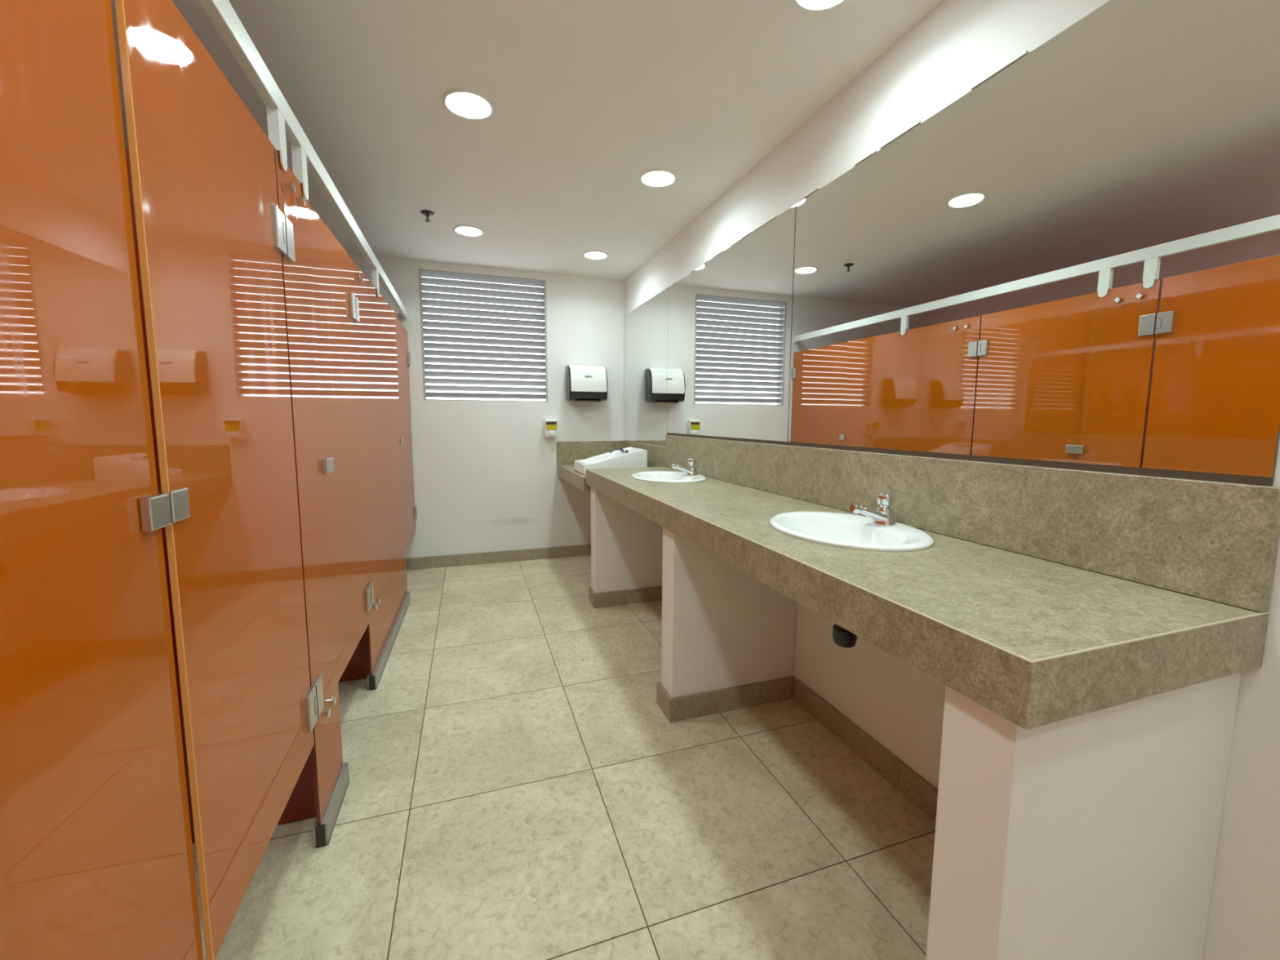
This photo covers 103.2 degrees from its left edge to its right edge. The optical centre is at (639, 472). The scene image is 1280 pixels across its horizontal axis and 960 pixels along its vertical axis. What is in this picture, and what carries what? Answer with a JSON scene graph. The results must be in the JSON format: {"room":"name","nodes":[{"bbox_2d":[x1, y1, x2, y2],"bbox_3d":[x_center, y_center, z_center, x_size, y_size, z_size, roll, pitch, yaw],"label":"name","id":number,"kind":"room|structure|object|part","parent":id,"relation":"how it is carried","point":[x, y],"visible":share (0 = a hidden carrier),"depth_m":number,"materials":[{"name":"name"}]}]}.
{"room":"public restroom","nodes":[
{"label":"public restroom","id":0,"kind":"room"},
{"bbox_2d":[348,253,625,558],"bbox_3d":[-1.776,-0.444,4.187,3.656,2.487,0.120,-2,6,-19],"label":"wall","id":1,"kind":"structure","parent":0,"point":[486,479],"depth_m":4.38,"materials":[{"name":"white paint"}]},
{"bbox_2d":[197,0,408,319],"bbox_3d":[-0.908,-0.883,1.215,0.039,0.203,5.944,-2,6,-19],"label":"header rail","id":2,"kind":"object","parent":1,"relation":"attached to","point":[282,123],"visible":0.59,"depth_m":1.33,"materials":[{"name":"white metal"}]},
{"bbox_2d":[418,268,547,401],"bbox_3d":[-1.286,-1.120,4.254,0.997,1.028,0.079,-2,6,-19],"label":"window blinds","id":3,"kind":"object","parent":1,"relation":"in","point":[429,273],"depth_m":4.24,"materials":[{"name":"grey metal"}]},
{"bbox_2d":[405,544,591,570],"bbox_3d":[-1.768,0.750,4.247,3.400,0.100,0.014,-2,6,-19],"label":"baseboard","id":4,"kind":"structure","parent":1,"relation":"attached to","point":[474,558],"depth_m":4.41,"materials":[{"name":"beige tile"}]},
{"bbox_2d":[543,418,557,437],"bbox_3d":[-0.774,-0.390,4.417,0.107,0.156,0.094,-2,6,-19],"label":"soap dispenser","id":5,"kind":"object","parent":1,"relation":"attached to","point":[550,425],"visible":1,"depth_m":4.38,"materials":[{"name":"white plastic"}]},
{"bbox_2d":[565,364,608,404],"bbox_3d":[-0.463,-0.774,4.438,0.336,0.343,0.174,-2,6,-19],"label":"paper towel dispenser","id":6,"kind":"object","parent":1,"relation":"attached to","point":[585,384],"visible":1,"depth_m":4.37,"materials":[{"name":"plastic"}]},
{"bbox_2d":[577,401,595,404],"bbox_3d":[-0.463,-0.616,4.427,0.170,0.030,0.010,-2,6,-18],"label":"paper towel","id":7,"kind":"object","parent":6,"relation":"hanging from","point":[584,402],"depth_m":4.43,"materials":[{"name":"beige paper"}]},
{"bbox_2d":[556,440,622,464],"bbox_3d":[-0.435,-0.186,4.593,0.628,0.204,0.020,-2,6,-18],"label":"backsplash","id":8,"kind":"structure","parent":1,"relation":"attached to","point":[567,452],"depth_m":4.55,"materials":[{"name":"grey stone"}]},
{"bbox_2d":[111,0,942,279],"bbox_3d":[-0.804,-1.422,1.192,3.656,0.100,6.187,-2,6,-19],"label":"ceiling","id":9,"kind":"structure","parent":0,"point":[588,97],"depth_m":1.97,"materials":[{"name":"white paint"}]},
{"bbox_2d":[420,209,434,222],"bbox_3d":[-1.283,-1.547,3.069,0.076,0.053,0.076,-2,6,-19],"label":"sprinkler","id":10,"kind":"object","parent":9,"relation":"attached to","point":[428,213],"visible":1,"depth_m":3.06,"materials":[{"name":"brown metal"}]},
{"bbox_2d":[442,88,493,119],"bbox_3d":[-0.677,-1.451,2.007,0.192,0.012,0.192,-2,6,-19],"label":"recessed light","id":11,"kind":"object","parent":9,"relation":"in","point":[464,103],"visible":1,"depth_m":1.99,"materials":[{"name":"white plastic"}]},
{"bbox_2d":[453,225,484,236],"bbox_3d":[-1.131,-1.597,3.358,0.192,0.012,0.192,-2,6,-19],"label":"recessed light","id":12,"kind":"object","parent":9,"relation":"in","point":[466,230],"visible":1,"depth_m":3.33,"materials":[{"name":"white plastic"}]},
{"bbox_2d":[455,226,481,235],"bbox_3d":[-1.131,-1.597,3.358,0.162,0.012,0.162,-2,6,-18],"label":"diffuser","id":13,"kind":"object","parent":12,"relation":"attached to","point":[466,231],"depth_m":3.34,"materials":[{"name":"white plastic"}]},
{"bbox_2d":[582,250,608,259],"bbox_3d":[-0.335,-1.645,3.842,0.192,0.012,0.192,-2,6,-19],"label":"recessed light","id":14,"kind":"object","parent":9,"relation":"in","point":[594,255],"visible":1,"depth_m":3.81,"materials":[{"name":"white plastic"}]},
{"bbox_2d":[584,252,606,258],"bbox_3d":[-0.335,-1.645,3.842,0.162,0.012,0.162,-2,6,-18],"label":"diffuser","id":15,"kind":"object","parent":14,"relation":"attached to","point":[588,255],"depth_m":3.82,"materials":[{"name":"white plastic"}]},
{"bbox_2d":[639,168,676,186],"bbox_3d":[0.094,-1.512,2.612,0.192,0.012,0.192,-2,6,-19],"label":"recessed light","id":16,"kind":"object","parent":9,"relation":"in","point":[653,177],"visible":1,"depth_m":2.59,"materials":[{"name":"white plastic"}]},
{"bbox_2d":[642,171,673,186],"bbox_3d":[0.094,-1.512,2.612,0.162,0.012,0.162,-2,6,-18],"label":"diffuser","id":17,"kind":"object","parent":16,"relation":"attached to","point":[649,178],"depth_m":2.59,"materials":[{"name":"white plastic"}]},
{"bbox_2d":[793,0,845,10],"bbox_3d":[0.530,-1.385,1.441,0.192,0.012,0.192,-2,6,-19],"label":"recessed light","id":18,"kind":"object","parent":9,"relation":"in","point":[810,5],"visible":1,"depth_m":1.50,"materials":[{"name":"white plastic"}]},
{"bbox_2d":[799,0,840,8],"bbox_3d":[0.530,-1.385,1.441,0.162,0.012,0.162,-2,6,-18],"label":"diffuser","id":19,"kind":"object","parent":18,"relation":"attached to","point":[802,3],"depth_m":1.50,"materials":[{"name":"white plastic"}]},
{"bbox_2d":[191,555,935,959],"bbox_3d":[-0.816,1.151,1.465,3.656,0.100,6.187,-2,6,-19],"label":"floor","id":20,"kind":"structure","parent":0,"point":[520,787],"depth_m":1.59,"materials":[{"name":"beige tile"}]},
{"bbox_2d":[0,0,203,959],"bbox_3d":[-0.690,0.217,0.639,0.036,1.932,0.320,-2,6,-17],"label":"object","id":21,"kind":"structure","parent":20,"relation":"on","point":[96,846],"depth_m":0.62,"materials":[{"name":"orange paint"}]},
{"bbox_2d":[0,851,15,959],"bbox_3d":[-0.545,0.100,0.211,0.032,1.607,0.684,-2,6,-19],"label":"door","id":22,"kind":"structure","parent":21,"relation":"attached to","point":[6,946],"depth_m":0.50,"materials":[{"name":"orange paint"}]},
{"bbox_3d":[-0.727,0.058,0.752,0.030,0.049,0.050,-2,6,-18],"label":"strike plate","id":23,"kind":"part","parent":21,"relation":"part of","materials":[{"name":"silver metal"}]},
{"bbox_2d":[124,148,316,843],"bbox_3d":[-1.750,0.146,1.254,1.562,1.931,0.010,-2,6,-19],"label":"wall","id":24,"kind":"structure","parent":20,"relation":"on","point":[301,805],"depth_m":1.45,"materials":[{"name":"orange laminate"}]},
{"bbox_2d":[274,147,349,848],"bbox_3d":[-0.973,0.122,1.518,0.039,1.932,0.281,-2,6,-19],"label":"panel","id":25,"kind":"object","parent":20,"relation":"on","point":[331,775],"visible":0.98,"depth_m":1.50,"materials":[{"name":"orange laminate"}]},
{"bbox_2d":[114,0,324,959],"bbox_3d":[-0.839,0.004,1.102,0.032,1.607,0.690,-2,6,-19],"label":"door","id":26,"kind":"structure","parent":25,"relation":"attached to","point":[213,234],"depth_m":0.94,"materials":[{"name":"orange paint"}]},
{"bbox_3d":[-0.736,0.051,0.801,0.021,0.049,0.047,-2,6,-18],"label":"latch plate","id":27,"kind":"part","parent":26,"relation":"part of","materials":[{"name":"silver metal"}]},
{"bbox_2d":[337,627,368,682],"bbox_3d":[-2.039,0.054,2.109,1.562,1.931,0.010,-2,6,-19],"label":"wall","id":28,"kind":"structure","parent":20,"relation":"on","point":[357,668],"depth_m":2.43,"materials":[{"name":"orange laminate"}]},
{"bbox_2d":[349,256,410,690],"bbox_3d":[-1.410,-0.017,2.812,0.040,1.932,1.198,-2,6,-17],"label":"panel","id":29,"kind":"object","parent":20,"relation":"on","point":[375,335],"visible":0.99,"depth_m":2.65,"materials":[{"name":"orange laminate"}]},
{"bbox_2d":[308,203,374,681],"bbox_3d":[-1.129,-0.087,1.945,0.044,1.607,0.728,-2,6,-19],"label":"door","id":30,"kind":"structure","parent":29,"relation":"attached to","point":[336,307],"depth_m":1.91,"materials":[{"name":"orange paint"}]},
{"bbox_3d":[-1.020,-0.024,1.647,0.030,0.046,0.086,-2,6,-18],"label":"latch plate","id":31,"kind":"part","parent":30,"relation":"part of","materials":[{"name":"silver metal"}]},
{"bbox_2d":[395,315,417,551],"bbox_3d":[-1.720,-0.279,3.728,0.034,1.607,0.816,-2,6,-19],"label":"door","id":32,"kind":"structure","parent":29,"relation":"attached to","point":[403,357],"depth_m":3.73,"materials":[{"name":"orange paint"}]},
{"bbox_2d":[586,435,1279,959],"bbox_3d":[0.383,0.452,2.235,0.612,1.138,2.923,-2,6,-19],"label":"countertop","id":33,"kind":"structure","parent":20,"relation":"on","point":[1090,637],"depth_m":0.96,"materials":[{"name":"grey stone"}]},
{"bbox_3d":[-0.041,0.834,3.540,0.610,0.098,0.162,-2,6,-18],"label":"baseboard","id":34,"kind":"part","parent":33,"relation":"part of","materials":[{"name":"beige stone"}]},
{"bbox_2d":[631,471,706,483],"bbox_3d":[0.166,0.200,2.990,0.502,0.374,0.447,6,8,42],"label":"oval sink","id":35,"kind":"object","parent":33,"relation":"in","point":[666,477],"visible":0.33,"depth_m":3.04,"materials":[{"name":"white ceramic"}]},
{"bbox_2d":[671,457,697,475],"bbox_3d":[0.265,-0.033,2.993,0.162,0.106,0.066,-2,6,-19],"label":"faucet","id":36,"kind":"object","parent":33,"relation":"on","point":[691,470],"visible":1,"depth_m":2.98,"materials":[{"name":"silver metal"}]},
{"bbox_3d":[0.271,-0.016,2.997,0.140,0.070,0.054,-2,6,-18],"label":"spout","id":37,"kind":"part","parent":36,"relation":"part of","materials":[{"name":"silver metal"}]},
{"bbox_3d":[0.309,-0.065,3.005,0.052,0.046,0.052,-2,6,-18],"label":"push knob","id":38,"kind":"part","parent":36,"relation":"part of","materials":[{"name":"silver metal"}]},
{"bbox_3d":[0.388,0.971,2.271,0.610,0.098,0.159,-2,6,-18],"label":"baseboard","id":39,"kind":"part","parent":33,"relation":"part of","materials":[{"name":"brown stone"}]},
{"bbox_2d":[769,511,933,648],"bbox_3d":[0.636,0.350,1.598,0.502,0.374,0.447,6,8,42],"label":"oval sink","id":40,"kind":"object","parent":33,"relation":"in","point":[829,528],"visible":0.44,"depth_m":1.58,"materials":[{"name":"white ceramic"}]},
{"bbox_2d":[769,511,933,551],"bbox_3d":[0.637,0.247,1.587,0.418,0.167,0.526,-2,6,-18],"label":"basin","id":41,"kind":"object","parent":40,"relation":"in","point":[829,528],"depth_m":1.60,"materials":[{"name":"white ceramic"}]},
{"bbox_2d":[849,492,896,525],"bbox_3d":[0.735,0.117,1.601,0.162,0.106,0.066,-2,6,-19],"label":"faucet","id":42,"kind":"object","parent":33,"relation":"on","point":[883,515],"visible":1,"depth_m":1.59,"materials":[{"name":"silver metal"}]},
{"bbox_3d":[0.741,0.135,1.605,0.140,0.070,0.054,-2,6,-18],"label":"spout","id":43,"kind":"part","parent":42,"relation":"part of","materials":[{"name":"silver metal"}]},
{"bbox_3d":[0.779,0.086,1.613,0.052,0.046,0.052,-2,6,-18],"label":"push knob","id":44,"kind":"part","parent":42,"relation":"part of","materials":[{"name":"silver metal"}]},
{"bbox_2d":[624,0,1279,959],"bbox_3d":[0.866,-0.187,1.889,0.120,2.487,5.947,-2,6,-19],"label":"wall","id":45,"kind":"structure","parent":0,"point":[957,44],"depth_m":1.60,"materials":[{"name":"white paint"}]},
{"bbox_2d":[556,440,665,492],"bbox_3d":[-0.264,-0.082,4.092,0.628,0.302,1.094,-2,6,-19],"label":"countertop","id":46,"kind":"structure","parent":45,"relation":"attached to","point":[567,452],"depth_m":4.49,"materials":[{"name":"grey stone"}]},
{"bbox_2d":[556,463,591,492],"bbox_3d":[-0.264,0.019,4.103,0.628,0.098,1.094,-2,6,-18],"label":"countertop","id":47,"kind":"structure","parent":46,"relation":"attached to","point":[566,472],"depth_m":3.85,"materials":[{"name":"grey stone"}]},
{"bbox_2d":[574,447,647,475],"bbox_3d":[-0.225,-0.096,3.869,0.490,0.179,0.355,-2,6,-19],"label":"basin","id":48,"kind":"object","parent":46,"relation":"in","point":[635,457],"visible":0.75,"depth_m":3.75,"materials":[{"name":"white ceramic"}]},
{"bbox_2d":[609,448,628,453],"bbox_3d":[-0.169,-0.166,3.873,0.132,0.039,0.140,-2,6,-19],"label":"faucet","id":49,"kind":"object","parent":46,"relation":"on","point":[621,450],"visible":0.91,"depth_m":3.86,"materials":[{"name":"silver metal"}]},
{"bbox_2d":[622,440,665,466],"bbox_3d":[0.025,-0.139,4.172,0.026,0.204,1.074,-2,6,-18],"label":"backsplash","id":50,"kind":"structure","parent":45,"relation":"attached to","point":[655,454],"depth_m":3.91,"materials":[{"name":"grey stone"}]},
{"bbox_2d":[624,287,668,445],"bbox_3d":[0.031,-0.805,4.128,0.005,1.114,1.060,-2,6,-19],"label":"wall mirror","id":51,"kind":"object","parent":45,"relation":"attached to","point":[646,327],"visible":0.86,"depth_m":4.04,"materials":[{"name":"clear mirror"}]},
{"bbox_2d":[666,204,795,441],"bbox_3d":[0.435,-0.722,2.928,0.005,1.018,1.471,-2,6,-19],"label":"wall mirror","id":52,"kind":"object","parent":45,"relation":"attached to","point":[730,318],"visible":1,"depth_m":2.68,"materials":[{"name":"clear mirror"}]},
{"bbox_2d":[624,50,1028,315],"bbox_3d":[0.503,-1.213,2.676,0.008,0.013,3.970,-2,6,-19],"label":"trim","id":53,"kind":"structure","parent":45,"relation":"attached to","point":[1025,52],"depth_m":1.66,"materials":[{"name":"white paint"}]},
{"bbox_2d":[794,678,937,822],"bbox_3d":[0.889,1.031,1.718,0.016,0.100,1.180,-2,6,-19],"label":"baseboard","id":54,"kind":"structure","parent":45,"relation":"attached to","point":[923,794],"depth_m":1.84,"materials":[{"name":"brown stone"}]},
{"bbox_2d":[666,432,1274,485],"bbox_3d":[0.666,-0.133,2.292,0.005,0.015,2.936,-2,6,-19],"label":"trim","id":55,"kind":"structure","parent":45,"relation":"attached to","point":[1264,481],"depth_m":1.25,"materials":[{"name":"grey metal"}]},
{"bbox_2d":[665,435,1279,612],"bbox_3d":[0.663,-0.010,2.280,0.026,0.226,2.923,-2,6,-18],"label":"backsplash","id":56,"kind":"structure","parent":45,"relation":"attached to","point":[1219,541],"depth_m":1.22,"materials":[{"name":"grey stone"}]},
{"bbox_2d":[787,0,1279,477],"bbox_3d":[0.904,-0.571,1.542,0.005,1.016,1.460,-2,6,-19],"label":"wall mirror","id":57,"kind":"object","parent":45,"relation":"attached to","point":[1075,258],"visible":1,"depth_m":1.19,"materials":[{"name":"clear mirror"}]}
]}

